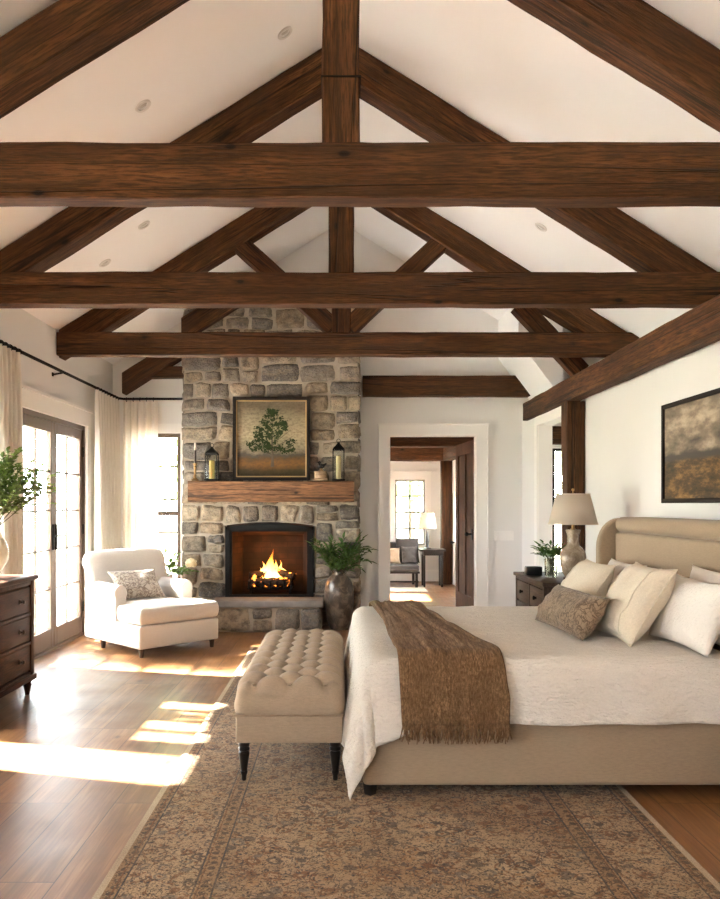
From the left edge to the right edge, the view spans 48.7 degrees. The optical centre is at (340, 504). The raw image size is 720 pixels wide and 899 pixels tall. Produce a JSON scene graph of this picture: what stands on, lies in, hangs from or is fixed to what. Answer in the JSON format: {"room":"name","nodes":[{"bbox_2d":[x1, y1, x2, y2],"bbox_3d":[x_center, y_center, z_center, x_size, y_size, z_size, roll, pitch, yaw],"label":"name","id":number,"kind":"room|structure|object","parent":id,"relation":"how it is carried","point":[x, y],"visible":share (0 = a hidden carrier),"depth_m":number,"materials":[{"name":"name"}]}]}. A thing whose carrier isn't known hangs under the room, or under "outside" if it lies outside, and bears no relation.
{"room":"bedroom","nodes":[
{"label":"bedroom","id":0,"kind":"room"},
{"bbox_2d":[0,309,112,550],"bbox_3d":[-2.745,-0.146,3.850,0.150,2.991,10.900,0,0,0],"label":"wall","id":1,"kind":"structure","parent":0,"point":[20,329],"depth_m":7.36,"materials":[{"name":"white paint"}]},
{"bbox_2d":[22,407,84,659],"bbox_3d":[-2.689,0.265,7.450,0.132,2.170,1.700,0,0,0],"label":"door","id":2,"kind":"structure","parent":1,"relation":"in","point":[54,534],"depth_m":7.51,"materials":[{"name":"white glass"}]},
{"bbox_2d":[22,384,92,615],"bbox_3d":[-2.647,0.177,7.450,0.045,2.345,1.960,0,0,0],"label":"trim","id":3,"kind":"structure","parent":1,"relation":"attached to","point":[33,399],"depth_m":7.85,"materials":[{"name":"white paint"}]},
{"bbox_2d":[0,340,182,399],"bbox_3d":[-2.537,-1.222,7.253,0.725,0.065,4.070,0,0,10],"label":"curtain rod","id":4,"kind":"object","parent":1,"relation":"attached to","point":[60,371],"visible":1,"depth_m":7.48,"materials":[{"name":"black metal"}]},
{"bbox_2d":[0,340,23,573],"bbox_3d":[-2.560,0.047,6.151,0.095,2.582,0.430,0,0,0],"label":"curtain","id":5,"kind":"object","parent":4,"relation":"hanging from","point":[11,411],"visible":0.59,"depth_m":6.13,"materials":[{"name":"beige fabric"}]},
{"bbox_2d":[94,387,120,550],"bbox_3d":[-2.559,0.047,8.731,0.098,2.582,0.851,0,0,0],"label":"curtain","id":6,"kind":"object","parent":4,"relation":"hanging from","point":[107,501],"visible":0.67,"depth_m":8.63,"materials":[{"name":"beige fabric"}]},
{"bbox_2d":[123,397,157,548],"bbox_3d":[-2.314,0.047,9.180,0.400,2.582,0.095,0,0,0],"label":"curtain","id":7,"kind":"object","parent":4,"relation":"hanging from","point":[140,418],"visible":0.73,"depth_m":9.18,"materials":[{"name":"beige fabric"}]},
{"bbox_2d":[0,0,328,364],"bbox_3d":[-1.410,-2.499,3.850,2.820,1.902,11.200,0,0,0],"label":"ceiling","id":8,"kind":"structure","parent":0,"point":[203,57],"depth_m":5.18,"materials":[{"name":"white paint"}]},
{"bbox_2d":[99,259,110,266],"bbox_3d":[-2.006,-2.056,6.756,0.099,0.066,0.112,0,0,0],"label":"recessed light","id":9,"kind":"object","parent":8,"relation":"in","point":[106,262],"visible":1,"depth_m":6.75,"materials":[{"name":"white"}]},
{"bbox_2d":[135,100,150,112],"bbox_3d":[-1.254,-2.526,5.034,0.099,0.066,0.112,0,0,0],"label":"recessed light","id":10,"kind":"object","parent":8,"relation":"in","point":[145,102],"visible":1,"depth_m":5.03,"materials":[{"name":"white"}]},
{"bbox_2d":[138,221,149,229],"bbox_3d":[-1.617,-2.299,6.528,0.099,0.066,0.112,0,0,0],"label":"recessed light","id":11,"kind":"object","parent":8,"relation":"in","point":[140,227],"visible":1,"depth_m":6.52,"materials":[{"name":"white"}]},
{"bbox_2d":[278,26,292,39],"bbox_3d":[-0.366,-3.081,5.190,0.099,0.066,0.112,0,0,0],"label":"recessed light","id":12,"kind":"object","parent":8,"relation":"in","point":[281,33],"visible":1,"depth_m":5.18,"materials":[{"name":"white"}]},
{"bbox_2d":[324,568,353,629],"bbox_3d":[-0.020,1.020,8.640,0.320,0.655,0.320,0,0,0],"label":"vase","id":13,"kind":"object","parent":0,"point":[339,590],"depth_m":8.52,"materials":[{"name":"grey ceramic"}]},
{"bbox_2d":[113,230,569,606],"bbox_3d":[0.065,-0.980,9.375,5.770,4.660,0.150,0,0,0],"label":"wall","id":14,"kind":"structure","parent":0,"point":[503,415],"depth_m":9.30,"materials":[{"name":"white paint"}]},
{"bbox_2d":[122,357,181,394],"bbox_3d":[-2.145,-1.617,9.170,0.713,0.684,0.207,0,0,0],"label":"rafter","id":15,"kind":"object","parent":14,"relation":"attached to","point":[139,374],"visible":0.61,"depth_m":9.07,"materials":[{"name":"brown wood"}]},
{"bbox_2d":[151,366,183,378],"bbox_3d":[-2.045,-1.534,9.220,0.510,0.137,0.136,0,0,0],"label":"beam","id":16,"kind":"structure","parent":14,"relation":"attached to","point":[170,372],"depth_m":9.15,"materials":[{"name":"brown wood"}]},
{"bbox_2d":[158,433,179,578],"bbox_3d":[-2.163,0.130,9.360,0.575,1.940,0.060,0,0,0],"label":"window","id":17,"kind":"structure","parent":14,"relation":"in","point":[160,435],"depth_m":9.33,"materials":[{"name":"brown metal"}]},
{"bbox_2d":[158,424,183,578],"bbox_3d":[-2.183,0.125,9.280,0.715,2.150,0.040,0,0,0],"label":"trim","id":18,"kind":"structure","parent":14,"relation":"attached to","point":[162,428],"depth_m":9.28,"materials":[{"name":"white paint"}]},
{"bbox_2d":[378,423,488,605],"bbox_3d":[1.077,0.198,9.270,1.287,2.304,0.060,0,0,0],"label":"trim","id":19,"kind":"structure","parent":14,"relation":"attached to","point":[385,430],"depth_m":9.27,"materials":[{"name":"white paint"}]},
{"bbox_2d":[362,375,529,397],"bbox_3d":[1.268,-1.375,9.220,2.036,0.242,0.158,0,0,0],"label":"tie beam","id":20,"kind":"structure","parent":14,"relation":"attached to","point":[390,386],"depth_m":9.14,"materials":[{"name":"brown wood"}]},
{"bbox_2d":[456,440,473,606],"bbox_3d":[1.550,0.279,9.950,0.143,2.118,0.983,0,0,0],"label":"door","id":21,"kind":"structure","parent":14,"relation":"in","point":[464,451],"depth_m":9.89,"materials":[{"name":"brown wood"}]},
{"bbox_2d":[494,531,513,539],"bbox_3d":[1.905,0.356,9.294,0.222,0.093,0.011,0,0,0],"label":"switch plate","id":22,"kind":"object","parent":14,"relation":"attached to","point":[498,535],"visible":1,"depth_m":9.29,"materials":[{"name":"white paint"}]},
{"bbox_2d":[552,448,560,571],"bbox_3d":[2.900,0.215,9.450,0.800,1.770,0.060,0,0,0],"label":"window","id":23,"kind":"structure","parent":14,"relation":"in","point":[553,449],"depth_m":9.42,"materials":[{"name":"black metal"}]},
{"bbox_2d":[552,426,560,444],"bbox_3d":[3.090,-0.805,9.220,1.580,0.207,0.148,0,0,0],"label":"lintel beam","id":24,"kind":"structure","parent":14,"relation":"attached to","point":[556,430],"depth_m":9.15,"materials":[{"name":"brown wood"}]},
{"bbox_2d":[0,581,719,898],"bbox_3d":[0.590,1.410,6.250,6.820,0.120,16.000,0,0,0],"label":"floor","id":25,"kind":"structure","parent":0,"point":[98,733],"depth_m":4.25,"materials":[{"name":"brown wood"}]},
{"bbox_2d":[0,574,38,697],"bbox_3d":[-2.345,0.925,5.210,0.351,0.850,1.060,0,0,0],"label":"dresser","id":26,"kind":"object","parent":25,"relation":"on","point":[16,590],"visible":1,"depth_m":5.40,"materials":[{"name":"brown wood"}]},
{"bbox_2d":[0,446,66,572],"bbox_3d":[-2.211,0.042,5.407,0.626,0.914,0.720,0,0,-11],"label":"potted plant","id":27,"kind":"object","parent":26,"relation":"on","point":[15,488],"visible":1,"depth_m":5.38,"materials":[{"name":"green leaf"},{"name":"white ceramic"}]},
{"bbox_2d":[82,548,218,657],"bbox_3d":[-1.841,0.892,7.641,0.876,0.915,1.101,0,0,-45],"label":"chair","id":28,"kind":"object","parent":25,"relation":"on","point":[176,618],"visible":0.91,"depth_m":7.42,"materials":[{"name":"beige fabric"}]},
{"bbox_2d":[107,569,165,598],"bbox_3d":[-1.984,0.766,7.690,0.504,0.262,0.270,0,0,-38],"label":"throw pillow","id":29,"kind":"object","parent":28,"relation":"on","point":[137,583],"visible":0.92,"depth_m":7.64,"materials":[{"name":"beige fabric"}]},
{"bbox_2d":[117,597,218,625],"bbox_3d":[-1.759,0.978,7.559,0.869,0.166,0.861,0,0,45],"label":"seat cushion","id":30,"kind":"object","parent":28,"relation":"on","point":[147,611],"depth_m":7.26,"materials":[{"name":"beige fabric"}]},
{"bbox_2d":[181,308,360,631],"bbox_3d":[-0.780,-0.533,8.860,2.011,3.765,0.880,0,0,0],"label":"stone fireplace","id":31,"kind":"object","parent":25,"relation":"on","point":[231,528],"depth_m":8.84,"materials":[{"name":"grey stone"}]},
{"bbox_2d":[191,442,198,480],"bbox_3d":[-1.600,-0.476,8.715,0.094,0.420,0.094,0,0,0],"label":"candlestick","id":32,"kind":"object","parent":31,"relation":"on","point":[195,478],"visible":1,"depth_m":8.70,"materials":[{"name":"gold metal"}]},
{"bbox_2d":[181,308,238,331],"bbox_3d":[-1.350,-2.171,8.766,0.801,0.762,0.125,0,0,0],"label":"rafter","id":33,"kind":"object","parent":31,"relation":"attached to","point":[199,319],"visible":0.42,"depth_m":8.71,"materials":[{"name":"brown wood"}]},
{"bbox_2d":[204,443,219,480],"bbox_3d":[-1.415,-0.471,8.715,0.149,0.411,0.149,0,0,0],"label":"candle lantern","id":34,"kind":"object","parent":31,"relation":"on","point":[211,451],"visible":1,"depth_m":8.69,"materials":[{"name":"black metal"}]},
{"bbox_2d":[209,460,214,478],"bbox_3d":[-1.415,-0.388,8.715,0.058,0.204,0.057,0,0,0],"label":"candle","id":35,"kind":"object","parent":34,"relation":"on","point":[211,463],"depth_m":8.69,"materials":[{"name":"beige wax"}]},
{"bbox_2d":[249,577,288,587],"bbox_3d":[-0.811,0.871,8.960,0.447,0.121,0.118,0,0,3],"label":"log","id":36,"kind":"object","parent":31,"relation":"on","point":[273,580],"visible":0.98,"depth_m":8.92,"materials":[{"name":"black wood"}]},
{"bbox_2d":[248,571,265,578],"bbox_3d":[-0.870,0.788,9.043,0.395,0.103,0.095,0,0,-26],"label":"log","id":37,"kind":"object","parent":36,"relation":"on","point":[256,574],"visible":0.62,"depth_m":8.97,"materials":[{"name":"brown wood"}]},
{"bbox_2d":[260,561,284,577],"bbox_3d":[-0.789,0.669,9.022,0.467,0.339,0.163,0,0,0],"label":"flame","id":38,"kind":"object","parent":36,"relation":"on","point":[270,568],"visible":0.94,"depth_m":8.99,"materials":[{"name":"yellow"}]},
{"bbox_2d":[277,569,295,579],"bbox_3d":[-0.686,0.767,9.043,0.386,0.167,0.090,0,0,28],"label":"log","id":39,"kind":"object","parent":36,"relation":"on","point":[283,573],"visible":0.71,"depth_m":8.97,"materials":[{"name":"brown wood"}]},
{"bbox_2d":[233,397,309,480],"bbox_3d":[-0.768,-0.733,8.785,0.851,0.923,0.060,0,0,0],"label":"tree painting","id":40,"kind":"object","parent":31,"relation":"on","point":[271,435],"visible":1,"depth_m":8.79,"materials":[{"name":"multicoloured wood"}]},
{"bbox_2d":[313,478,327,480],"bbox_3d":[-0.224,-0.280,8.710,0.165,0.028,0.120,0,0,0],"label":"wooden box","id":41,"kind":"object","parent":31,"relation":"on","point":[314,479],"visible":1,"depth_m":8.65,"materials":[{"name":"brown wood"}]},
{"bbox_2d":[314,471,326,477],"bbox_3d":[-0.221,-0.332,8.710,0.140,0.075,0.140,0,0,0],"label":"wooden box","id":42,"kind":"object","parent":41,"relation":"on","point":[317,474],"visible":0.94,"depth_m":8.65,"materials":[{"name":"brown wood"}]},
{"bbox_2d":[317,461,326,470],"bbox_3d":[-0.211,-0.426,8.709,0.102,0.112,0.056,0,0,24],"label":"figurine","id":43,"kind":"object","parent":42,"relation":"on","point":[321,466],"visible":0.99,"depth_m":8.70,"materials":[{"name":"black metal"}]},
{"bbox_2d":[332,439,344,480],"bbox_3d":[-0.027,-0.496,8.715,0.144,0.461,0.144,0,0,0],"label":"candle lantern","id":44,"kind":"object","parent":31,"relation":"on","point":[338,447],"visible":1,"depth_m":8.69,"materials":[{"name":"black metal"}]},
{"bbox_2d":[336,456,340,478],"bbox_3d":[-0.027,-0.413,8.715,0.055,0.254,0.054,0,0,0],"label":"candle","id":45,"kind":"object","parent":44,"relation":"on","point":[338,458],"depth_m":8.69,"materials":[{"name":"beige wax"}]},
{"bbox_2d":[307,531,378,629],"bbox_3d":[0.007,0.814,8.509,0.810,1.066,0.582,0,0,0],"label":"potted plant","id":46,"kind":"object","parent":25,"relation":"on","point":[339,590],"visible":1,"depth_m":8.53,"materials":[{"name":"brown metal"}]},
{"bbox_2d":[92,647,719,898],"bbox_3d":[0.245,1.344,4.875,2.190,0.010,5.250,0,0,0],"label":"area rug","id":47,"kind":"object","parent":25,"relation":"on","point":[288,830],"visible":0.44,"depth_m":3.15,"materials":[{"name":"beige carpet"}]},
{"bbox_2d":[234,628,344,780],"bbox_3d":[-0.250,1.084,4.625,0.544,0.508,1.610,0,0,0],"label":"tufted bench","id":48,"kind":"object","parent":47,"relation":"on","point":[292,689],"visible":1,"depth_m":3.84,"materials":[{"name":"fabric"}]},
{"bbox_2d":[234,628,344,714],"bbox_3d":[-0.250,0.921,4.625,0.544,0.182,1.610,0,0,0],"label":"tufted cushion","id":49,"kind":"object","parent":48,"relation":"on","point":[292,671],"depth_m":3.93,"materials":[{"name":"fabric"}]},
{"bbox_2d":[362,517,719,795],"bbox_3d":[1.167,0.718,4.580,2.135,1.265,2.320,0,0,0],"label":"bed","id":50,"kind":"object","parent":47,"relation":"on","point":[600,754],"visible":0.39,"depth_m":3.64,"materials":[{"name":"beige fabric"}]},
{"bbox_2d":[341,606,719,799],"bbox_3d":[0.897,1.005,4.568,1.810,0.642,2.026,0,0,0],"label":"duvet","id":51,"kind":"object","parent":50,"relation":"on","point":[555,677],"visible":0.65,"depth_m":3.61,"materials":[{"name":"white fabric"}]},
{"bbox_2d":[369,600,511,744],"bbox_3d":[0.480,0.859,4.574,0.509,0.426,2.070,0,0,-2],"label":"throw blanket","id":52,"kind":"object","parent":51,"relation":"on","point":[451,678],"visible":0.94,"depth_m":3.57,"materials":[{"name":"brown fabric"}]},
{"bbox_2d":[535,584,609,640],"bbox_3d":[1.271,0.585,4.420,0.204,0.231,0.772,0,0,-4],"label":"lumbar pillow","id":53,"kind":"object","parent":51,"relation":"on","point":[576,613],"visible":1,"depth_m":4.21,"materials":[{"name":"beige fabric"}]},
{"bbox_2d":[561,558,615,597],"bbox_3d":[1.527,0.525,5.001,0.280,0.343,0.566,0,0,0],"label":"throw pillow","id":54,"kind":"object","parent":51,"relation":"on","point":[587,576],"visible":0.46,"depth_m":4.80,"materials":[{"name":"beige fabric"}]},
{"bbox_2d":[607,558,646,592],"bbox_3d":[1.784,0.528,5.120,0.197,0.330,0.640,0,0,0],"label":"bed pillow","id":55,"kind":"object","parent":51,"relation":"on","point":[620,566],"visible":0.09,"depth_m":5.07,"materials":[{"name":"white fabric"}]},
{"bbox_2d":[595,562,677,646],"bbox_3d":[1.531,0.506,4.160,0.288,0.383,0.527,0,0,0],"label":"throw pillow","id":56,"kind":"object","parent":51,"relation":"on","point":[639,593],"visible":0.96,"depth_m":3.97,"materials":[{"name":"beige fabric"}]},
{"bbox_2d":[649,574,719,657],"bbox_3d":[1.719,0.528,3.920,0.220,0.330,0.640,0,0,0],"label":"bed pillow","id":57,"kind":"object","parent":51,"relation":"on","point":[690,618],"visible":0.89,"depth_m":3.77,"materials":[{"name":"white fabric"}]},
{"bbox_2d":[690,565,719,644],"bbox_3d":[1.864,0.508,3.970,0.136,0.370,0.660,0,0,0],"label":"bed pillow","id":58,"kind":"object","parent":50,"relation":"on","point":[697,573],"visible":0.16,"depth_m":4.06,"materials":[{"name":"white fabric"}]},
{"bbox_2d":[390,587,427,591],"bbox_3d":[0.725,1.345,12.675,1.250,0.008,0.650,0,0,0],"label":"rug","id":59,"kind":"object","parent":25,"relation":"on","point":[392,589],"visible":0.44,"depth_m":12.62,"materials":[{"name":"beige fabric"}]},
{"bbox_2d":[390,542,419,587],"bbox_3d":[0.840,0.990,13.250,0.880,0.720,0.700,0,0,0],"label":"settee","id":60,"kind":"object","parent":59,"relation":"on","point":[395,568],"visible":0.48,"depth_m":12.92,"materials":[{"name":"grey fabric"}]},
{"bbox_2d":[390,548,399,563],"bbox_3d":[0.840,0.840,13.170,0.280,0.260,0.200,0,0,0],"label":"cushion","id":61,"kind":"object","parent":60,"relation":"on","point":[394,552],"visible":0.53,"depth_m":13.11,"materials":[{"name":"fabric"}]},
{"bbox_2d":[396,538,419,562],"bbox_3d":[1.120,0.760,13.368,0.400,0.420,0.182,0,0,0],"label":"cushion","id":62,"kind":"object","parent":60,"relation":"on","point":[413,542],"visible":0.48,"depth_m":13.36,"materials":[{"name":"grey fabric"}]},
{"bbox_2d":[401,546,417,563],"bbox_3d":[1.135,0.830,13.169,0.270,0.280,0.205,0,0,0],"label":"cushion","id":63,"kind":"object","parent":60,"relation":"on","point":[409,554],"visible":1,"depth_m":13.11,"materials":[{"name":"grey fabric"}]},
{"bbox_2d":[418,548,445,586],"bbox_3d":[1.510,1.040,13.220,0.420,0.620,0.400,0,0,0],"label":"console table","id":64,"kind":"object","parent":25,"relation":"on","point":[433,551],"visible":0.97,"depth_m":13.05,"materials":[{"name":"black wood"}]},
{"bbox_2d":[418,513,435,548],"bbox_3d":[1.430,0.409,13.200,0.310,0.639,0.310,0,0,0],"label":"lamp","id":65,"kind":"object","parent":64,"relation":"on","point":[426,520],"visible":1,"depth_m":13.10,"materials":[{"name":"white fabric"}]},
{"bbox_2d":[440,461,452,583],"bbox_3d":[1.801,0.300,13.598,0.192,2.100,0.200,0,0,0],"label":"post","id":66,"kind":"object","parent":25,"relation":"on","point":[446,506],"visible":0.84,"depth_m":13.50,"materials":[{"name":"brown wood"}]},
{"bbox_2d":[513,572,563,605],"bbox_3d":[1.786,0.968,6.480,0.567,0.765,1.024,0,0,0],"label":"nightstand","id":67,"kind":"object","parent":25,"relation":"on","point":[531,590],"visible":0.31,"depth_m":6.42,"materials":[{"name":"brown wood"}]},
{"bbox_2d":[524,566,541,574],"bbox_3d":[1.601,0.547,6.620,0.134,0.074,0.080,0,0,0],"label":"alarm clock","id":68,"kind":"object","parent":67,"relation":"on","point":[528,570],"visible":1,"depth_m":6.58,"materials":[{"name":"black plastic"}]},
{"bbox_2d":[530,539,566,576],"bbox_3d":[1.711,0.429,6.457,0.358,0.310,0.352,0,0,0],"label":"flower vase","id":69,"kind":"object","parent":67,"relation":"on","point":[547,552],"visible":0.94,"depth_m":6.43,"materials":[{"name":"clear glass"}]},
{"bbox_2d":[548,488,597,578],"bbox_3d":[1.815,0.226,6.220,0.384,0.716,0.384,0,0,0],"label":"table lamp","id":70,"kind":"object","parent":67,"relation":"on","point":[572,509],"visible":0.91,"depth_m":6.12,"materials":[{"name":"beige ceramic"}]},
{"bbox_2d":[561,401,584,571],"bbox_3d":[2.162,0.198,7.410,0.173,2.305,0.208,0,0,0],"label":"timber post","id":71,"kind":"object","parent":25,"relation":"on","point":[572,412],"visible":0.42,"depth_m":7.31,"materials":[{"name":"brown wood"}]},
{"bbox_3d":[-1.860,1.103,8.520,0.280,0.495,0.280,0,0,0],"label":"side table","id":72,"kind":"object","parent":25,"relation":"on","visible":0},
{"bbox_2d":[162,548,198,577],"bbox_3d":[-1.928,0.660,8.548,0.641,0.388,0.654,0,0,35],"label":"potted plant","id":73,"kind":"object","parent":72,"relation":"on","point":[171,565],"visible":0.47,"depth_m":8.50,"materials":[{"name":"green plant"}]},
{"bbox_2d":[174,558,196,577],"bbox_3d":[-1.664,0.708,8.489,0.251,0.293,0.128,0,0,0],"label":"flower","id":74,"kind":"object","parent":72,"relation":"on","point":[190,563],"visible":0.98,"depth_m":8.46,"materials":[{"name":"beige plant"}]},
{"bbox_2d":[390,461,440,569],"bbox_3d":[0.875,0.100,14.175,2.350,2.500,0.150,0,0,0],"label":"wall","id":75,"kind":"structure","parent":0,"point":[431,562],"depth_m":14.10,"materials":[{"name":"white paint"}]},
{"bbox_2d":[395,480,424,544],"bbox_3d":[1.224,0.130,14.150,0.533,1.160,0.060,0,0,0],"label":"window","id":76,"kind":"structure","parent":75,"relation":"in","point":[396,481],"depth_m":14.12,"materials":[{"name":"grey paint"}]},
{"bbox_2d":[390,471,431,550],"bbox_3d":[1.224,0.102,14.085,0.773,1.415,0.030,0,0,0],"label":"trim","id":77,"kind":"structure","parent":75,"relation":"attached to","point":[394,475],"depth_m":14.08,"materials":[{"name":"white paint"}]},
{"bbox_2d":[390,570,438,580],"bbox_3d":[0.825,1.250,14.090,2.150,0.200,0.020,0,0,0],"label":"baseboard","id":78,"kind":"structure","parent":75,"relation":"attached to","point":[430,575],"depth_m":14.08,"materials":[{"name":"white paint"}]},
{"bbox_2d":[452,460,455,584],"bbox_3d":[1.975,0.100,11.775,0.150,2.500,4.650,0,0,0],"label":"wall","id":79,"kind":"structure","parent":0,"point":[453,461],"depth_m":13.45,"materials":[{"name":"white paint"}]},
{"bbox_2d":[443,448,455,460],"bbox_3d":[1.811,-0.930,12.300,0.167,0.368,2.360,0,0,0],"label":"beam","id":80,"kind":"structure","parent":79,"relation":"attached to","point":[449,454],"depth_m":12.82,"materials":[{"name":"brown wood"}]},
{"bbox_2d":[450,492,455,585],"bbox_3d":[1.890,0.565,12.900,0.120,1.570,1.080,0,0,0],"label":"door","id":81,"kind":"structure","parent":79,"relation":"in","point":[451,542],"depth_m":13.36,"materials":[{"name":"white paint"}]},
{"bbox_2d":[498,308,562,399],"bbox_3d":[2.070,-1.665,8.775,0.460,0.970,1.050,0,0,0],"label":"ceiling","id":82,"kind":"structure","parent":0,"point":[537,375],"depth_m":8.54,"materials":[{"name":"white paint"}]},
{"bbox_2d":[354,0,719,366],"bbox_3d":[1.475,-2.458,3.850,2.950,1.984,11.200,0,0,0],"label":"ceiling","id":83,"kind":"structure","parent":0,"point":[504,68],"depth_m":5.12,"materials":[{"name":"white paint"}]},
{"bbox_2d":[56,207,638,360],"bbox_3d":[0.066,-2.287,7.543,5.452,1.986,0.237,0,0,0],"label":"roof truss","id":84,"kind":"object","parent":83,"relation":"attached to","point":[591,335],"visible":0.74,"depth_m":7.44,"materials":[{"name":"brown wood"}]},
{"bbox_2d":[511,308,588,376],"bbox_3d":[1.999,-1.594,7.620,0.726,0.766,0.134,0,0,0],"label":"knee brace","id":85,"kind":"object","parent":84,"relation":"attached to","point":[532,320],"visible":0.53,"depth_m":7.56,"materials":[{"name":"brown wood"}]},
{"bbox_2d":[0,0,719,207],"bbox_3d":[0.065,-2.287,3.862,5.450,1.986,0.234,0,0,0],"label":"roof truss","id":86,"kind":"object","parent":83,"relation":"attached to","point":[634,37],"visible":1,"depth_m":3.75,"materials":[{"name":"brown wood"}]},
{"bbox_2d":[0,48,719,308],"bbox_3d":[0.065,-2.288,5.673,5.451,1.985,0.234,0,0,0],"label":"roof truss","id":87,"kind":"object","parent":83,"relation":"attached to","point":[666,275],"visible":0.73,"depth_m":5.57,"materials":[{"name":"brown wood"}]},
{"bbox_2d":[535,223,546,231],"bbox_3d":[1.643,-2.283,6.530,0.099,0.066,0.112,0,0,0],"label":"recessed light","id":88,"kind":"object","parent":83,"relation":"in","point":[544,229],"visible":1,"depth_m":6.52,"materials":[{"name":"white"}]},
{"bbox_2d":[552,422,560,447],"bbox_3d":[3.155,0.100,8.375,1.790,2.500,2.350,0,0,0],"label":"wall","id":89,"kind":"structure","parent":0,"point":[558,424],"depth_m":9.40,"materials":[{"name":"white paint"}]},
{"bbox_2d":[522,341,719,571],"bbox_3d":[2.534,-0.115,3.850,0.833,2.930,10.900,0,0,0],"label":"wall","id":90,"kind":"structure","parent":0,"point":[623,420],"depth_m":6.31,"materials":[{"name":"white paint"}]},
{"bbox_2d":[534,407,560,565],"bbox_3d":[2.106,0.205,8.070,0.022,2.290,1.100,0,0,0],"label":"trim","id":91,"kind":"structure","parent":90,"relation":"attached to","point":[556,413],"depth_m":8.50,"materials":[{"name":"white paint"}]},
{"bbox_2d":[523,294,719,420],"bbox_3d":[2.135,-1.055,3.720,0.154,0.209,10.600,0,0,0],"label":"beam","id":92,"kind":"structure","parent":90,"relation":"attached to","point":[698,328],"depth_m":5.50,"materials":[{"name":"brown wood"}]},
{"bbox_2d":[661,388,719,502],"bbox_3d":[2.227,-0.349,4.880,0.043,0.672,1.200,0,0,0],"label":"landscape painting","id":93,"kind":"object","parent":90,"relation":"attached to","point":[690,426],"visible":1,"depth_m":5.04,"materials":[{"name":"brown paint"}]},
{"bbox_3d":[0.825,-1.200,11.850,2.450,0.100,4.800,0,0,0],"label":"ceiling","id":94,"kind":"structure","parent":0,"visible":0},
{"bbox_2d":[390,447,442,460],"bbox_3d":[0.820,-0.939,13.600,2.120,0.380,0.209,0,0,0],"label":"ceiling beam","id":95,"kind":"structure","parent":94,"relation":"attached to","point":[396,454],"depth_m":13.50,"materials":[{"name":"brown wood"}]},
{"bbox_2d":[390,437,473,447],"bbox_3d":[0.820,-0.950,10.999,2.120,0.307,0.208,0,0,0],"label":"ceiling beam","id":96,"kind":"structure","parent":94,"relation":"attached to","point":[395,442],"depth_m":10.90,"materials":[{"name":"brown wood"}]},
{"label":"outside","id":97,"kind":"structure","parent":0,"visible":0},
{"bbox_2d":[158,523,561,573],"bbox_3d":[-10.000,1.610,15.000,100.000,0.080,110.000,0,0,0],"label":"ground","id":98,"kind":"structure","parent":97,"point":[168,541],"depth_m":38.40,"materials":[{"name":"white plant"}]},
{"bbox_2d":[158,438,176,502],"bbox_3d":[-3.032,-1.851,17.501,3.532,6.862,4.055,0,0,0],"label":"tree","id":99,"kind":"object","parent":98,"relation":"on","point":[172,476],"visible":0.02,"depth_m":17.02,"materials":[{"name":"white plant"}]},
{"bbox_2d":[397,482,422,538],"bbox_3d":[1.622,-1.411,20.543,4.434,5.982,4.033,0,0,0],"label":"tree","id":100,"kind":"object","parent":98,"relation":"on","point":[416,487],"visible":0.08,"depth_m":20.14,"materials":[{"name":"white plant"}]},
{"bbox_2d":[555,451,561,494],"bbox_3d":[3.584,-1.002,16.447,3.759,5.164,3.484,0,0,0],"label":"tree","id":101,"kind":"object","parent":98,"relation":"on","point":[558,454],"visible":0.02,"depth_m":15.38,"materials":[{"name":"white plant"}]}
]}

